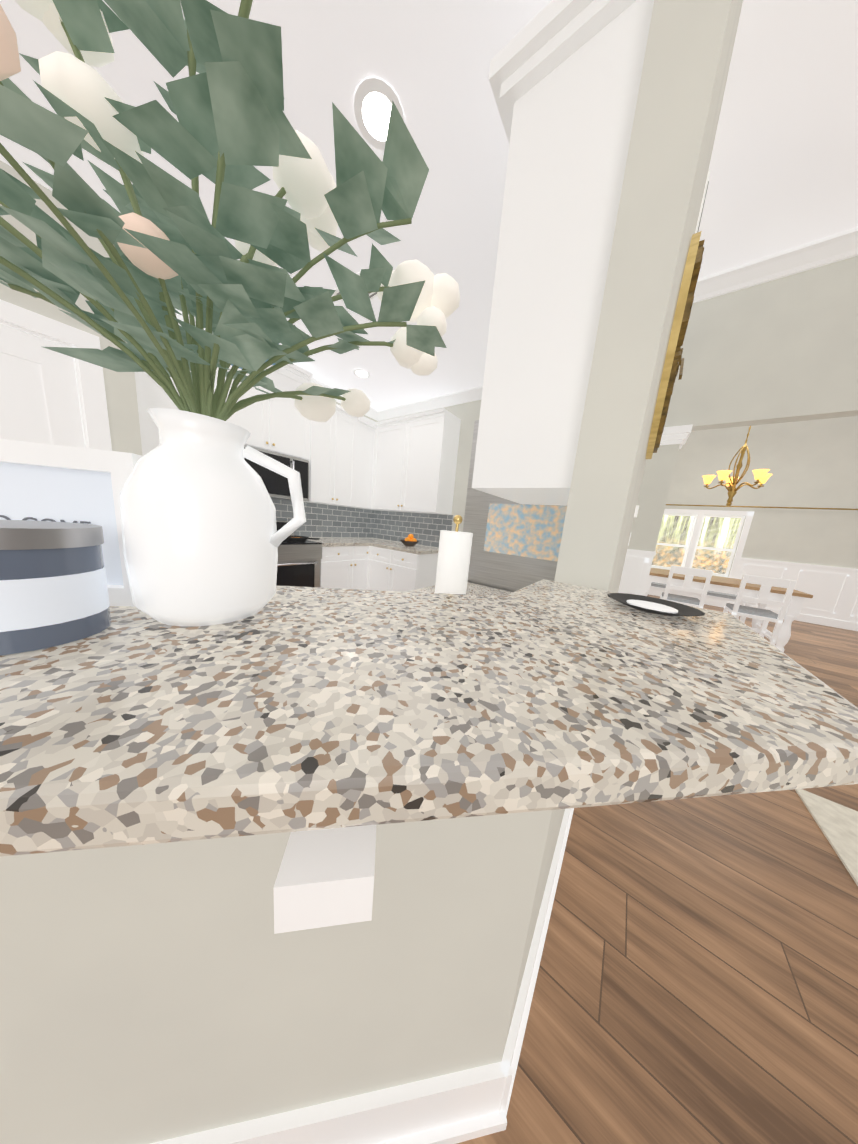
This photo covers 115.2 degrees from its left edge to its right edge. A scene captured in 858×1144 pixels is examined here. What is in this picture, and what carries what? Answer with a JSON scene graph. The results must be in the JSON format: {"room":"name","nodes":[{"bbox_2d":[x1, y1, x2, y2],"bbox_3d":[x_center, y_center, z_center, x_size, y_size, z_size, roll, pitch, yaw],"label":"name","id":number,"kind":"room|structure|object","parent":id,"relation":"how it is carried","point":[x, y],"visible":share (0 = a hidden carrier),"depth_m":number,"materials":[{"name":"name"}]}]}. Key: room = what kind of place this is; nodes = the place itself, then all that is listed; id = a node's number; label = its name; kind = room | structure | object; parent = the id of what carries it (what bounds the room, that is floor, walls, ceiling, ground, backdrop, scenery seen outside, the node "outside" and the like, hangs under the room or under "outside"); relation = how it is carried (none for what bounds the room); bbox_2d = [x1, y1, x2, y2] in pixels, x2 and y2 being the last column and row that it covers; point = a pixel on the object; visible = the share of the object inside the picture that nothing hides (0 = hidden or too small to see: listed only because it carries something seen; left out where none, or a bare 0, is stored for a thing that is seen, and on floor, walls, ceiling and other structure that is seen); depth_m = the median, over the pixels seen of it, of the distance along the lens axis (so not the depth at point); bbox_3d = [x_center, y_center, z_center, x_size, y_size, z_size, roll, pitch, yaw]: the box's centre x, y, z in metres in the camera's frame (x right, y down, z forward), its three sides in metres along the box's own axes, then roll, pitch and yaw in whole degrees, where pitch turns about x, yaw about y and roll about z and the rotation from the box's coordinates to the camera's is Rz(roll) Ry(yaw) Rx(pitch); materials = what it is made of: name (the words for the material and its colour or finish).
{"room":"kitchen","nodes":[
{"label":"kitchen","id":0,"kind":"room"},
{"bbox_2d":[0,0,551,410],"bbox_3d":[-1.935,-1.730,-0.063,3.300,0.060,8.550,12,13,35],"label":"ceiling","id":1,"kind":"structure","parent":0,"point":[428,62],"depth_m":1.05,"materials":[{"name":"paint"}]},
{"bbox_2d":[333,271,376,301],"bbox_3d":[-0.484,-1.913,1.860,0.330,0.013,0.180,12,13,35],"label":"ceiling vent","id":2,"kind":"object","parent":1,"relation":"in","point":[372,295],"visible":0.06,"depth_m":1.87,"materials":[{"name":"white"}]},
{"bbox_2d":[353,369,370,377],"bbox_3d":[-0.723,-2.130,2.929,0.188,0.002,0.188,10,11,26],"label":"recessed light","id":3,"kind":"object","parent":1,"relation":"in","point":[358,372],"depth_m":2.92,"materials":[{"name":"white"}]},
{"bbox_2d":[354,78,403,150],"bbox_3d":[-0.190,-1.742,1.045,0.188,0.002,0.188,10,11,26],"label":"recessed light","id":4,"kind":"object","parent":1,"relation":"in","point":[374,98],"depth_m":1.02,"materials":[{"name":"white"}]},
{"bbox_2d":[0,809,561,1143],"bbox_3d":[-0.671,0.509,0.793,1.750,1.065,1.290,12,13,35],"label":"wall","id":5,"kind":"structure","parent":0,"point":[153,993],"depth_m":0.44,"materials":[{"name":"paint"}]},
{"bbox_2d":[273,825,375,933],"bbox_3d":[-0.082,0.250,0.267,0.056,0.180,0.190,3,10,-9],"label":"corbel","id":6,"kind":"object","parent":5,"relation":"attached to","point":[325,878],"visible":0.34,"depth_m":0.14,"materials":[{"name":"white wood"}]},
{"bbox_2d":[0,579,857,855],"bbox_3d":[-0.642,-0.009,0.564,2.060,0.034,1.495,12,13,35],"label":"countertop","id":7,"kind":"structure","parent":5,"relation":"on","point":[290,709],"depth_m":0.19,"materials":[{"name":"stone"}]},
{"bbox_2d":[0,520,110,655],"bbox_3d":[-0.349,0.008,0.237,0.092,0.098,0.092,12,13,35],"label":"candle jar","id":8,"kind":"object","parent":7,"relation":"on","point":[53,587],"visible":1,"depth_m":0.22,"materials":[{"name":"grey"}]},
{"bbox_2d":[0,439,142,606],"bbox_3d":[-0.531,-0.059,0.303,0.400,0.175,0.045,3,10,-9],"label":"box sign","id":9,"kind":"object","parent":7,"relation":"on","point":[56,483],"visible":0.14,"depth_m":0.30,"materials":[{"name":"white"}]},
{"bbox_2d":[0,515,90,523],"bbox_3d":[-0.530,-0.058,0.291,0.287,0.017,0.001,3,10,-9],"label":"letters","id":10,"kind":"object","parent":9,"relation":"attached to","point":[26,518],"visible":0.25,"depth_m":0.30,"materials":[{"name":"grey"}]},
{"bbox_2d":[120,408,305,625],"bbox_3d":[-0.248,-0.056,0.316,0.146,0.212,0.146,12,13,35],"label":"vase","id":11,"kind":"object","parent":7,"relation":"on","point":[203,538],"visible":1,"depth_m":0.27,"materials":[{"name":"white ceramic"}]},
{"bbox_2d":[0,0,459,421],"bbox_3d":[-0.230,-0.315,0.280,0.462,0.309,0.483,12,13,35],"label":"flowers","id":12,"kind":"object","parent":11,"relation":"in","point":[171,251],"visible":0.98,"depth_m":0.22,"materials":[{"name":"leaf"},{"name":"white petal"},{"name":"pink petal"}]},
{"bbox_2d":[607,593,704,615],"bbox_3d":[0.436,0.067,0.534,0.150,0.012,0.148,12,13,35],"label":"dish","id":13,"kind":"object","parent":7,"relation":"on","point":[653,605],"visible":1,"depth_m":0.53,"materials":[{"name":"black ceramic"}]},
{"bbox_2d":[0,0,857,874],"bbox_3d":[2.300,-0.439,0.159,10.250,3.660,13.720,12,13,35],"label":"wall","id":14,"kind":"structure","parent":0,"point":[774,364],"depth_m":1.72,"materials":[{"name":"paint"}]},
{"bbox_2d":[0,324,84,447],"bbox_3d":[-2.266,-0.249,1.475,0.113,2.009,0.589,12,13,35],"label":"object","id":15,"kind":"structure","parent":14,"relation":"in","point":[39,400],"depth_m":1.48,"materials":[{"name":"white wood"}]},
{"bbox_2d":[135,367,218,455],"bbox_3d":[-2.089,-1.259,2.215,0.341,1.080,0.505,12,13,35],"label":"upper cabinet","id":16,"kind":"object","parent":14,"relation":"attached to","point":[149,394],"depth_m":2.01,"materials":[{"name":"white wood"}]},
{"bbox_2d":[225,364,312,459],"bbox_3d":[-1.660,-1.625,2.698,0.341,0.819,0.836,12,13,35],"label":"upper cabinet","id":17,"kind":"object","parent":14,"relation":"attached to","point":[275,424],"depth_m":2.68,"materials":[{"name":"white wood"}]},
{"bbox_2d":[244,445,308,500],"bbox_3d":[-1.676,-0.989,2.784,0.437,0.430,0.756,12,13,35],"label":"microwave","id":18,"kind":"object","parent":17,"relation":"attached to","point":[276,485],"visible":0.46,"depth_m":2.75,"materials":[{"name":"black metal"}]},
{"bbox_2d":[271,498,374,537],"bbox_3d":[-1.665,-0.640,3.286,0.003,0.436,2.610,12,13,35],"label":"backsplash","id":19,"kind":"structure","parent":14,"relation":"attached to","point":[334,521],"depth_m":3.71,"materials":[{"name":"tile"}]},
{"bbox_2d":[303,408,354,506],"bbox_3d":[-1.250,-1.389,3.336,0.341,1.080,0.620,12,13,35],"label":"upper cabinet","id":20,"kind":"object","parent":14,"relation":"attached to","point":[331,440],"depth_m":3.21,"materials":[{"name":"white wood"}]},
{"bbox_2d":[351,416,378,509],"bbox_3d":[-0.879,-1.457,3.799,0.379,1.114,0.694,12,13,35],"label":"upper cabinet","id":21,"kind":"object","parent":14,"relation":"attached to","point":[366,430],"depth_m":3.60,"materials":[{"name":"white wood"}]},
{"bbox_2d":[371,510,452,547],"bbox_3d":[-0.290,-0.630,3.894,1.440,0.436,0.003,12,13,35],"label":"backsplash","id":22,"kind":"structure","parent":14,"relation":"attached to","point":[425,528],"depth_m":3.85,"materials":[{"name":"tile"}]},
{"bbox_2d":[375,408,460,514],"bbox_3d":[-0.219,-1.352,3.539,1.130,1.114,0.340,12,13,35],"label":"upper cabinet","id":23,"kind":"object","parent":14,"relation":"attached to","point":[416,454],"depth_m":3.30,"materials":[{"name":"white wood"}]},
{"bbox_2d":[0,227,857,1143],"bbox_3d":[2.341,-0.428,0.116,10.130,3.660,13.700,12,13,35],"label":"trim","id":24,"kind":"structure","parent":14,"relation":"attached to","point":[458,1107],"depth_m":0.93,"materials":[{"name":"white wood"}]},
{"bbox_2d":[472,0,653,505],"bbox_3d":[0.479,-0.813,0.971,0.317,1.070,0.531,12,13,35],"label":"upper cabinet","id":25,"kind":"object","parent":14,"relation":"attached to","point":[565,78],"depth_m":0.74,"materials":[{"name":"white wood"}]},
{"bbox_2d":[628,505,638,545],"bbox_3d":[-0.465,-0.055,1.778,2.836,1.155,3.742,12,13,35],"label":"outlet plates","id":26,"kind":"object","parent":14,"relation":"attached to","point":[636,511],"visible":0.33,"depth_m":2.17,"materials":[{"name":"white plastic"}]},
{"bbox_2d":[645,231,704,458],"bbox_3d":[1.288,-1.095,1.430,0.072,0.930,0.930,12,13,35],"label":"picture frame","id":27,"kind":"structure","parent":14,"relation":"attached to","point":[674,360],"depth_m":1.15,"materials":[{"name":"gold metal"}]},
{"bbox_2d":[653,513,742,573],"bbox_3d":[5.815,-0.647,6.003,1.260,1.204,0.030,12,13,35],"label":"windows","id":28,"kind":"structure","parent":14,"relation":"attached to","point":[678,552],"depth_m":5.94,"materials":[{"name":"glass"}]},
{"bbox_2d":[695,170,710,232],"bbox_3d":[1.865,-2.257,1.930,0.015,0.620,0.380,12,13,35],"label":"air vent","id":29,"kind":"object","parent":14,"relation":"in","point":[702,205],"visible":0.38,"depth_m":1.76,"materials":[{"name":"white"}]},
{"bbox_2d":[666,504,857,509],"bbox_3d":[6.522,-1.252,5.279,3.708,0.056,0.126,12,13,35],"label":"curtain rod","id":30,"kind":"object","parent":14,"relation":"attached to","point":[765,507],"visible":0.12,"depth_m":5.26,"materials":[{"name":"brown metal"}]},
{"bbox_2d":[456,594,857,1143],"bbox_3d":[1.525,1.218,1.106,13.000,0.060,16.000,12,13,35],"label":"floor","id":31,"kind":"structure","parent":0,"point":[697,980],"depth_m":0.79,"materials":[{"name":"brown wood"}]},
{"bbox_2d":[276,521,321,587],"bbox_3d":[-1.657,0.025,2.886,0.692,1.100,0.756,12,13,35],"label":"range","id":32,"kind":"object","parent":31,"relation":"on","point":[299,564],"visible":0.25,"depth_m":2.80,"materials":[{"name":"silver metal"}]},
{"bbox_2d":[286,535,319,540],"bbox_3d":[-1.358,-0.353,2.857,0.380,0.046,0.250,12,13,35],"label":"frying pan","id":33,"kind":"object","parent":32,"relation":"on","point":[297,538],"visible":0.85,"depth_m":2.84,"materials":[{"name":"black metal"}]},
{"bbox_2d":[321,546,370,563],"bbox_3d":[-1.177,0.057,3.591,0.668,0.868,0.920,12,13,35],"label":"base cabinet","id":34,"kind":"object","parent":31,"relation":"on","point":[363,553],"depth_m":3.28,"materials":[{"name":"white wood"}]},
{"bbox_2d":[307,537,369,546],"bbox_3d":[-1.219,-0.380,3.415,0.650,0.040,0.668,12,13,35],"label":"countertop","id":35,"kind":"structure","parent":34,"relation":"on","point":[326,542],"depth_m":3.32,"materials":[{"name":"stone"}]},
{"bbox_2d":[349,538,438,554],"bbox_3d":[-0.508,-0.368,3.694,1.466,0.040,0.622,12,13,35],"label":"countertop","id":36,"kind":"structure","parent":34,"relation":"on","point":[386,544],"depth_m":3.40,"materials":[{"name":"stone"}]},
{"bbox_2d":[400,534,418,545],"bbox_3d":[-0.251,-0.417,3.527,0.260,0.158,0.260,12,13,35],"label":"fruit bowl","id":37,"kind":"object","parent":36,"relation":"on","point":[410,540],"visible":1,"depth_m":3.47,"materials":[{"name":"orange food"}]},
{"bbox_2d":[320,560,435,591],"bbox_3d":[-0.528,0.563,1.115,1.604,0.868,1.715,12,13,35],"label":"base cabinet","id":38,"kind":"object","parent":31,"relation":"on","point":[342,574],"depth_m":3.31,"materials":[{"name":"white wood"}]},
{"bbox_2d":[407,582,511,595],"bbox_3d":[-0.176,0.183,0.816,0.831,0.040,1.731,12,13,35],"label":"countertop","id":39,"kind":"structure","parent":38,"relation":"on","point":[474,589],"depth_m":1.38,"materials":[{"name":"stone"}]},
{"bbox_2d":[435,515,472,593],"bbox_3d":[0.095,-0.040,1.053,0.150,0.357,0.148,12,13,35],"label":"paper towel","id":40,"kind":"object","parent":39,"relation":"on","point":[454,554],"visible":0.69,"depth_m":1.00,"materials":[{"name":"white paper"}]},
{"bbox_2d":[371,546,437,579],"bbox_3d":[-0.313,0.130,3.605,0.842,0.868,0.620,12,13,35],"label":"base cabinet","id":41,"kind":"object","parent":31,"relation":"on","point":[424,564],"depth_m":3.25,"materials":[{"name":"white wood"}]},
{"bbox_2d":[463,420,566,591],"bbox_3d":[0.673,0.061,1.845,0.708,1.800,0.906,12,13,35],"label":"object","id":42,"kind":"structure","parent":31,"relation":"on","point":[515,546],"depth_m":1.44,"materials":[{"name":"grey tile"}]},
{"bbox_2d":[618,424,692,595],"bbox_3d":[2.409,-0.343,3.224,0.540,2.400,0.440,12,13,35],"label":"wall","id":43,"kind":"structure","parent":31,"relation":"on","point":[654,491],"depth_m":2.98,"materials":[{"name":"paint"}]},
{"bbox_2d":[660,566,712,607],"bbox_3d":[3.644,0.386,3.939,0.420,0.930,0.400,12,13,35],"label":"dining chair","id":44,"kind":"object","parent":31,"relation":"on","point":[689,573],"visible":0.6,"depth_m":3.75,"materials":[{"name":"white wood"}]},
{"bbox_2d":[647,582,755,622],"bbox_3d":[4.634,0.534,4.840,1.410,0.490,0.390,12,13,35],"label":"bench","id":45,"kind":"object","parent":31,"relation":"on","point":[711,594],"visible":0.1,"depth_m":4.53,"materials":[{"name":"white wood"}]},
{"bbox_2d":[644,568,812,652],"bbox_3d":[4.123,0.468,4.124,1.600,0.785,1.050,12,13,35],"label":"dining table","id":46,"kind":"object","parent":31,"relation":"on","point":[721,584],"visible":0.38,"depth_m":3.60,"materials":[{"name":"white wood"}]},
{"bbox_2d":[723,574,795,645],"bbox_3d":[4.215,0.506,3.551,0.420,0.930,0.400,12,13,35],"label":"dining chair","id":47,"kind":"object","parent":31,"relation":"on","point":[736,608],"visible":0.79,"depth_m":3.36,"materials":[{"name":"white wood"}]},
{"bbox_2d":[795,789,857,885],"bbox_3d":[2.065,1.506,-0.425,2.470,0.011,2.950,12,13,35],"label":"rug","id":48,"kind":"object","parent":31,"relation":"on","point":[837,823],"depth_m":1.27,"materials":[{"name":"beige fabric"}]},
{"bbox_2d":[698,0,857,278],"bbox_3d":[3.776,-1.975,-1.124,6.950,0.060,13.720,12,13,35],"label":"ceiling","id":49,"kind":"structure","parent":0,"point":[783,168],"depth_m":1.62,"materials":[{"name":"paint"}]},
{"bbox_2d":[702,426,772,505],"bbox_3d":[4.327,-1.833,3.706,0.682,1.837,0.655,12,13,35],"label":"chandelier","id":50,"kind":"object","parent":49,"relation":"hanging from","point":[761,476],"visible":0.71,"depth_m":3.73,"materials":[{"name":"gold metal"}]},
{"label":"outside","id":51,"kind":"structure","parent":0,"visible":0},
{"bbox_2d":[652,515,740,573],"bbox_3d":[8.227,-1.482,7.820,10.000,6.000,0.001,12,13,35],"label":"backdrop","id":52,"kind":"structure","parent":51,"point":[665,549],"depth_m":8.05,"materials":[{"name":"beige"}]}
]}

